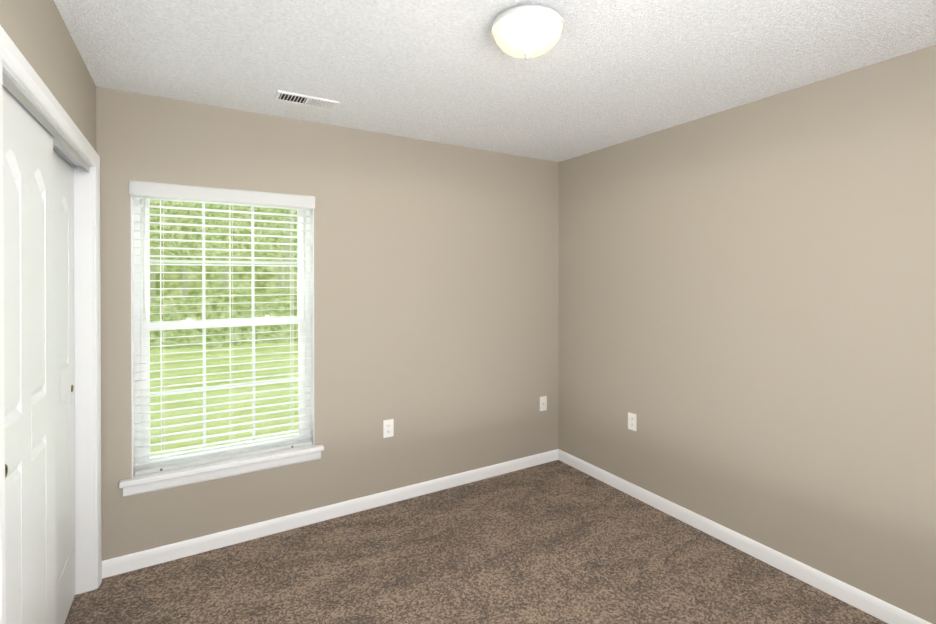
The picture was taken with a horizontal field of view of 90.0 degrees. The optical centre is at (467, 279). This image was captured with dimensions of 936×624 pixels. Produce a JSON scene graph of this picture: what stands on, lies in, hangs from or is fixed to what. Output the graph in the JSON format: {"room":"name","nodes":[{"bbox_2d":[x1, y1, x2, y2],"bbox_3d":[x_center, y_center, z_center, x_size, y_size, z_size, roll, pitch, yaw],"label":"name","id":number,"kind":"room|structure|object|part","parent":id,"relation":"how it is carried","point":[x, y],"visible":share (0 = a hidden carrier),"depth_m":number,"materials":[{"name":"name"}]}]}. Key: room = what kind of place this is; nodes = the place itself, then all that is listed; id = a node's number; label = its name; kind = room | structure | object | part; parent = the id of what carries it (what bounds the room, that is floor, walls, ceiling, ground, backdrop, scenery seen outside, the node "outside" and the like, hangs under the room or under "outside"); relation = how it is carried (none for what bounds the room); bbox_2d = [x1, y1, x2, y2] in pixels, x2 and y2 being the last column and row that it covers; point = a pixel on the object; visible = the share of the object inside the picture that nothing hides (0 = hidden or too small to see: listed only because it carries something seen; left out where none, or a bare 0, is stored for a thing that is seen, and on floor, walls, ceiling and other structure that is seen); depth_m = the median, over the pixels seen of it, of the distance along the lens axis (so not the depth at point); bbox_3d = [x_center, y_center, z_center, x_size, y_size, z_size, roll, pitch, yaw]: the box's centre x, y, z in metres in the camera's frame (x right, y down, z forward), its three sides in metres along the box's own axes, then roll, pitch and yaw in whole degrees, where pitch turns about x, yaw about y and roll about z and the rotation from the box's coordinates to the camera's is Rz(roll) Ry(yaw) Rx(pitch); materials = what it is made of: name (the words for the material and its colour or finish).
{"room":"empty bedroom","nodes":[
{"label":"empty bedroom","id":0,"kind":"room"},
{"bbox_2d":[0,0,95,150],"bbox_3d":[-1.058,0.273,0.886,0.120,2.440,3.260,0,0,-31],"label":"wall","id":1,"kind":"structure","parent":0,"point":[37,32],"depth_m":1.60,"materials":[{"name":"beige paint"}]},
{"bbox_2d":[3,72,89,623],"bbox_3d":[-1.517,0.477,1.651,0.107,2.022,1.282,0,0,-31],"label":"closet door","id":2,"kind":"structure","parent":1,"relation":"in","point":[41,156],"depth_m":1.52,"materials":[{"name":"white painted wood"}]},
{"bbox_3d":[-1.218,0.504,1.232,0.003,0.035,0.035,0,0,-31],"label":"door pull","id":3,"kind":"part","parent":2,"relation":"part of","materials":[{"name":"grey metal"}]},
{"bbox_3d":[-1.343,0.481,1.393,0.048,1.994,0.655,0,0,-31],"label":"door","id":4,"kind":"part","parent":2,"relation":"part of","materials":[{"name":"white wood"}]},
{"bbox_3d":[-1.514,-0.520,1.647,0.100,0.028,1.282,0,0,-31],"label":"track rail","id":5,"kind":"part","parent":2,"relation":"part of","materials":[{"name":"white wood"}]},
{"bbox_3d":[-1.700,0.478,1.904,0.048,1.994,0.655,0,0,-31],"label":"door","id":6,"kind":"part","parent":2,"relation":"part of","materials":[{"name":"white wood"}]},
{"bbox_2d":[3,64,94,594],"bbox_3d":[-1.512,0.468,1.654,0.120,2.040,1.318,0,0,-31],"label":"door frame","id":7,"kind":"structure","parent":1,"relation":"attached to","point":[84,380],"depth_m":2.22,"materials":[{"name":"white wood"}]},
{"bbox_2d":[0,25,101,623],"bbox_3d":[-1.452,0.442,1.689,0.018,2.093,1.424,0,0,-31],"label":"trim","id":8,"kind":"structure","parent":1,"relation":"attached to","point":[14,61],"depth_m":1.48,"materials":[{"name":"white wood"}]},
{"bbox_2d":[96,86,558,560],"bbox_3d":[-0.574,0.260,3.149,3.260,2.440,0.140,0,0,-31],"label":"wall","id":9,"kind":"structure","parent":0,"point":[436,284],"depth_m":3.04,"materials":[{"name":"beige paint"}]},
{"bbox_2d":[119,181,323,496],"bbox_3d":[-1.354,0.296,2.664,1.008,1.608,0.180,0,0,-31],"label":"window unit","id":10,"kind":"structure","parent":9,"relation":"in","point":[167,471],"depth_m":2.63,"materials":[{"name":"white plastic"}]},
{"bbox_3d":[-1.340,1.027,2.644,1.008,0.028,0.125,0,0,-31],"label":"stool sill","id":11,"kind":"part","parent":10,"relation":"part of","materials":[{"name":"white wood"}]},
{"bbox_3d":[-1.324,1.071,2.618,0.980,0.060,0.016,0,0,-31],"label":"apron trim","id":12,"kind":"part","parent":10,"relation":"part of","materials":[{"name":"white wood"}]},
{"bbox_3d":[-1.393,-0.103,2.727,0.842,0.746,0.024,0,0,-31],"label":"sash","id":13,"kind":"part","parent":10,"relation":"part of","materials":[{"name":"white plastic"}]},
{"bbox_3d":[-1.393,-0.103,2.727,0.774,0.678,0.025,0,0,-31],"label":"sash glass","id":14,"kind":"part","parent":10,"relation":"part of","materials":[{"name":"clear glass"}]},
{"bbox_3d":[-1.379,0.613,2.708,0.842,0.758,0.024,0,0,-31],"label":"sash","id":15,"kind":"part","parent":10,"relation":"part of","materials":[{"name":"white plastic"}]},
{"bbox_3d":[-1.379,0.613,2.708,0.774,0.690,0.025,0,0,-31],"label":"sash glass","id":16,"kind":"part","parent":10,"relation":"part of","materials":[{"name":"clear glass"}]},
{"bbox_2d":[102,449,557,578],"bbox_3d":[-0.554,1.438,3.074,2.970,0.083,0.020,0,0,-31],"label":"baseboard","id":17,"kind":"structure","parent":9,"relation":"attached to","point":[154,556],"depth_m":2.81,"materials":[{"name":"white wood"}]},
{"bbox_2d":[383,419,393,437],"bbox_3d":[-0.526,0.983,3.096,0.070,0.115,0.007,0,0,-31],"label":"outlet","id":18,"kind":"object","parent":9,"relation":"attached to","point":[390,424],"visible":1,"depth_m":3.09,"materials":[{"name":"white plastic"}]},
{"bbox_2d":[540,396,546,410],"bbox_3d":[0.609,0.996,3.763,0.070,0.115,0.016,0,0,-31],"label":"outlet plate","id":19,"kind":"object","parent":9,"relation":"attached to","point":[543,403],"visible":1,"depth_m":3.77,"materials":[{"name":"white plastic"}]},
{"bbox_2d":[65,460,887,623],"bbox_3d":[-0.017,1.549,1.510,3.980,0.120,3.540,0,0,-31],"label":"floor","id":20,"kind":"structure","parent":0,"point":[556,542],"depth_m":2.37,"materials":[{"name":"carpet"}]},
{"bbox_2d":[54,0,935,161],"bbox_3d":[-0.017,-1.011,1.496,3.980,0.120,3.540,0,0,-31],"label":"ceiling","id":21,"kind":"structure","parent":0,"point":[600,74],"depth_m":2.02,"materials":[{"name":"white paint"}]},
{"bbox_2d":[278,93,327,104],"bbox_3d":[-0.858,-0.956,2.494,0.290,0.001,0.116,0,0,-31],"label":"vent duct","id":22,"kind":"object","parent":21,"relation":"attached to","point":[292,99],"visible":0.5,"depth_m":2.47,"materials":[{"name":"black metal"}]},
{"bbox_2d":[274,90,339,110],"bbox_3d":[-0.858,-0.952,2.495,0.310,0.012,0.136,0,0,-31],"label":"ceiling vent","id":23,"kind":"object","parent":21,"relation":"in","point":[332,105],"visible":1,"depth_m":2.49,"materials":[{"name":"white metal"}]},
{"bbox_2d":[490,5,564,59],"bbox_3d":[0.218,-0.880,1.719,0.272,0.145,0.272,0,0,-31],"label":"ceiling light","id":24,"kind":"object","parent":21,"relation":"attached to","point":[527,32],"visible":1,"depth_m":1.64,"materials":[{"name":"white glass"}]},
{"bbox_2d":[558,45,935,623],"bbox_3d":[1.671,0.264,2.421,0.140,2.440,3.400,0,0,-31],"label":"wall","id":25,"kind":"structure","parent":0,"point":[747,316],"depth_m":2.41,"materials":[{"name":"beige paint"}]},
{"bbox_2d":[628,412,636,430],"bbox_3d":[1.124,0.971,3.204,0.007,0.115,0.070,0,0,-31],"label":"outlet","id":26,"kind":"object","parent":25,"relation":"attached to","point":[632,417],"visible":1,"depth_m":3.20,"materials":[{"name":"white plastic"}]},
{"bbox_2d":[558,449,931,623],"bbox_3d":[1.569,1.442,2.449,0.013,0.083,3.260,0,0,-31],"label":"baseboard","id":27,"kind":"structure","parent":25,"relation":"attached to","point":[882,610],"depth_m":2.47,"materials":[{"name":"white wood"}]},
{"label":"outside","id":28,"kind":"structure","parent":0,"visible":0},
{"bbox_2d":[150,199,298,456],"bbox_3d":[-16.797,-11.195,32.411,95.000,26.985,66.840,0,0,-31],"label":"garden","id":29,"kind":"object","parent":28,"point":[247,305],"depth_m":13.89,"materials":[{"name":"green plant"}]}
]}

